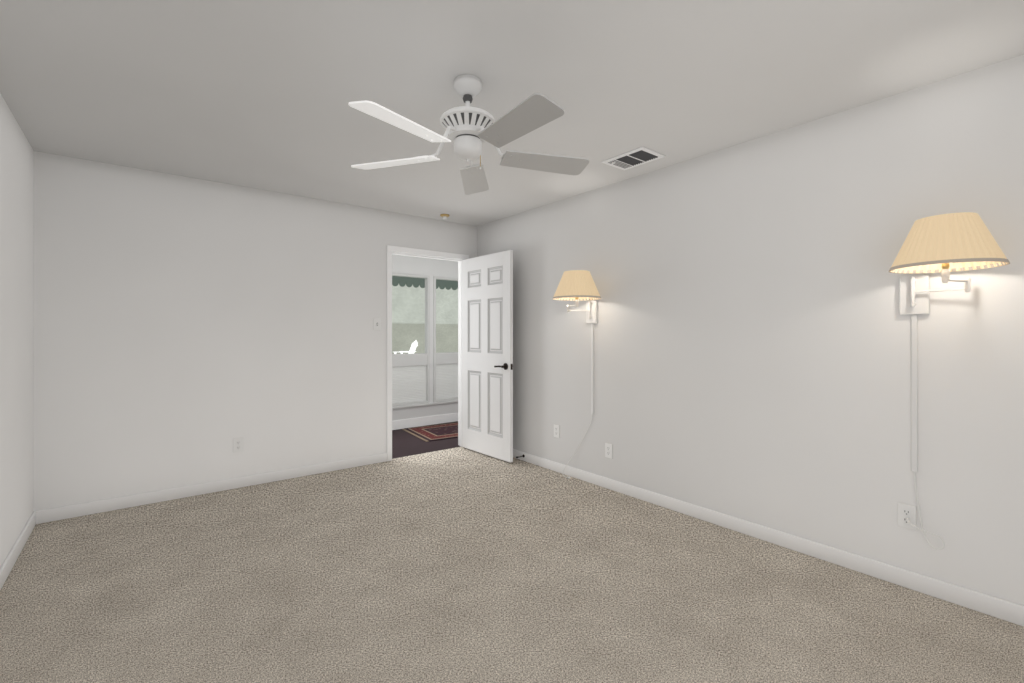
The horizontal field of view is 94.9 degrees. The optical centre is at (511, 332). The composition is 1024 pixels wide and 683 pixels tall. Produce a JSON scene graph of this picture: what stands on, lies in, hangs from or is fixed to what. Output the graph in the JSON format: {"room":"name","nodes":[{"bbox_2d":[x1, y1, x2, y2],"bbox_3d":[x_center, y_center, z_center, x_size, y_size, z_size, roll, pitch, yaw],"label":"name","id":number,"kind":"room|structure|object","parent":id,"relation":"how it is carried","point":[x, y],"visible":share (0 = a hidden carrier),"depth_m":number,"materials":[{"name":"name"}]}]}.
{"room":"empty bedroom","nodes":[
{"label":"empty bedroom","id":0,"kind":"room"},
{"bbox_2d":[0,93,33,567],"bbox_3d":[-1.633,0.030,1.097,0.120,2.440,5.190,0,0,-38],"label":"wall","id":1,"kind":"structure","parent":0,"point":[16,153],"depth_m":2.60,"materials":[{"name":"paint"}]},
{"bbox_2d":[34,151,476,510],"bbox_3d":[-1.796,0.030,4.206,3.495,2.440,0.120,0,0,-38],"label":"wall","id":2,"kind":"structure","parent":0,"point":[177,318],"depth_m":3.62,"materials":[{"name":"paint"}]},
{"bbox_2d":[233,437,242,452],"bbox_3d":[-2.211,0.905,3.795,0.072,0.116,0.008,0,0,-38],"label":"wall outlet","id":3,"kind":"object","parent":2,"relation":"attached to","point":[237,442],"visible":1,"depth_m":3.79,"materials":[{"name":"white plastic"}]},
{"bbox_2d":[374,318,380,329],"bbox_3d":[-1.293,-0.085,4.518,0.072,0.116,0.019,0,0,-38],"label":"light switch","id":4,"kind":"object","parent":2,"relation":"attached to","point":[377,321],"visible":1,"depth_m":4.52,"materials":[{"name":"white plastic"}]},
{"bbox_2d":[387,245,468,460],"bbox_3d":[-0.885,0.198,4.923,0.950,2.105,0.140,0,0,-38],"label":"door frame","id":5,"kind":"structure","parent":2,"relation":"in","point":[396,250],"depth_m":4.72,"materials":[{"name":"white wood"}]},
{"bbox_2d":[462,250,512,462],"bbox_3d":[-0.266,0.223,4.817,0.156,2.030,0.837,0,0,-39],"label":"door","id":6,"kind":"structure","parent":2,"relation":"in","point":[487,280],"depth_m":4.76,"materials":[{"name":"white wood"}]},
{"bbox_2d":[392,254,457,420],"bbox_3d":[-1.629,0.030,6.064,5.800,2.440,0.120,0,0,-38],"label":"wall","id":7,"kind":"structure","parent":0,"point":[400,263],"depth_m":6.40,"materials":[{"name":"paint"}]},
{"bbox_2d":[392,272,457,408],"bbox_3d":[-1.978,0.098,5.732,4.440,1.755,0.105,0,0,-38],"label":"window","id":8,"kind":"structure","parent":7,"relation":"in","point":[414,361],"depth_m":6.37,"materials":[{"name":"grey"}]},
{"bbox_2d":[392,413,457,429],"bbox_3d":[-1.588,1.190,6.012,5.800,0.120,0.013,0,0,-38],"label":"baseboard","id":9,"kind":"structure","parent":7,"relation":"attached to","point":[453,417],"depth_m":6.33,"materials":[{"name":"white wood"}]},
{"bbox_2d":[392,421,460,458],"bbox_3d":[-1.223,1.302,5.553,6.040,0.096,1.425,0,0,-38],"label":"floor","id":10,"kind":"structure","parent":0,"point":[404,443],"depth_m":5.29,"materials":[{"name":"brown wood"}]},
{"bbox_2d":[402,422,457,441],"bbox_3d":[-0.256,1.248,6.374,2.265,0.012,0.840,0,0,-33],"label":"rug","id":11,"kind":"object","parent":10,"relation":"on","point":[448,430],"visible":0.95,"depth_m":5.93,"materials":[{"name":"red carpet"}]},
{"bbox_2d":[0,447,1023,682],"bbox_3d":[-0.195,1.300,2.193,3.735,0.100,5.115,0,0,-38],"label":"floor","id":12,"kind":"structure","parent":0,"point":[458,564],"depth_m":2.25,"materials":[{"name":"beige carpet"}]},
{"bbox_2d":[0,0,1023,225],"bbox_3d":[-0.218,-1.240,2.222,3.735,0.100,5.190,0,0,-38],"label":"ceiling","id":13,"kind":"structure","parent":0,"point":[256,94],"depth_m":2.19,"materials":[{"name":"paint"}]},
{"bbox_2d":[440,214,449,219],"bbox_3d":[-0.677,-1.168,4.739,0.096,0.044,0.096,0,0,-38],"label":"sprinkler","id":14,"kind":"object","parent":13,"relation":"attached to","point":[444,216],"visible":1,"depth_m":4.72,"materials":[{"name":"plastic"}]},
{"bbox_2d":[348,74,588,194],"bbox_3d":[-0.191,-0.987,2.190,1.194,0.406,1.153,0,0,-38],"label":"fan","id":15,"kind":"object","parent":13,"relation":"hanging from","point":[467,126],"visible":1,"depth_m":2.16,"materials":[{"name":"white plastic"}]},
{"bbox_2d":[602,146,664,169],"bbox_3d":[0.824,-1.179,3.205,0.250,0.022,0.340,0,0,-38],"label":"ceiling vent","id":16,"kind":"object","parent":13,"relation":"in","point":[642,155],"visible":1,"depth_m":3.18,"materials":[{"name":"white metal"}]},
{"bbox_2d":[477,54,1023,605],"bbox_3d":[1.196,0.030,3.347,0.120,2.440,5.190,0,0,-38],"label":"wall","id":17,"kind":"structure","parent":0,"point":[752,342],"depth_m":2.63,"materials":[{"name":"paint"}]},
{"bbox_2d":[0,449,1023,626],"bbox_3d":[-0.218,1.208,2.222,3.495,0.085,4.950,0,0,-38],"label":"baseboard","id":18,"kind":"structure","parent":17,"relation":"attached to","point":[1005,610],"depth_m":3.08,"materials":[{"name":"white wood"}]},
{"bbox_2d":[554,424,559,437],"bbox_3d":[0.402,0.885,4.243,0.008,0.116,0.072,0,0,-38],"label":"outlet","id":19,"kind":"object","parent":17,"relation":"attached to","point":[556,427],"visible":1,"depth_m":4.23,"materials":[{"name":"white plastic"}]},
{"bbox_2d":[553,270,601,478],"bbox_3d":[0.538,0.379,3.798,0.387,1.730,0.528,0,0,20],"label":"sconce","id":20,"kind":"object","parent":17,"relation":"attached to","point":[574,285],"visible":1,"depth_m":3.67,"materials":[{"name":"white fabric"}]},
{"bbox_2d":[605,443,611,458],"bbox_3d":[0.776,0.945,3.773,0.008,0.116,0.072,0,0,-38],"label":"outlet","id":21,"kind":"object","parent":17,"relation":"attached to","point":[608,447],"visible":1,"depth_m":3.77,"materials":[{"name":"white plastic"}]},
{"bbox_2d":[898,502,915,529],"bbox_3d":[1.940,0.900,2.310,0.008,0.116,0.072,0,0,-38],"label":"outlet","id":22,"kind":"object","parent":17,"relation":"attached to","point":[905,511],"visible":0.94,"depth_m":2.31,"materials":[{"name":"white plastic"}]},
{"bbox_2d":[888,212,1009,549],"bbox_3d":[1.888,0.259,2.050,0.414,1.513,0.394,0,0,-38],"label":"sconce","id":23,"kind":"object","parent":17,"relation":"attached to","point":[944,244],"visible":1,"depth_m":2.02,"materials":[{"name":"white fabric"}]},
{"label":"outside","id":24,"kind":"structure","parent":0,"visible":0},
{"bbox_2d":[392,276,457,400],"bbox_3d":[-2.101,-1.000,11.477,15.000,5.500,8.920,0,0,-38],"label":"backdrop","id":25,"kind":"structure","parent":24,"point":[408,293],"depth_m":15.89,"materials":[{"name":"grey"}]},
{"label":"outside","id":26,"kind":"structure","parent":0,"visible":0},
{"bbox_2d":[394,340,417,353],"bbox_3d":[-3.114,0.602,13.870,0.640,0.793,0.476,0,0,16],"label":"outdoor chair","id":27,"kind":"object","parent":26,"point":[414,345],"visible":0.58,"depth_m":13.80,"materials":[{"name":"white plastic"}]}
]}

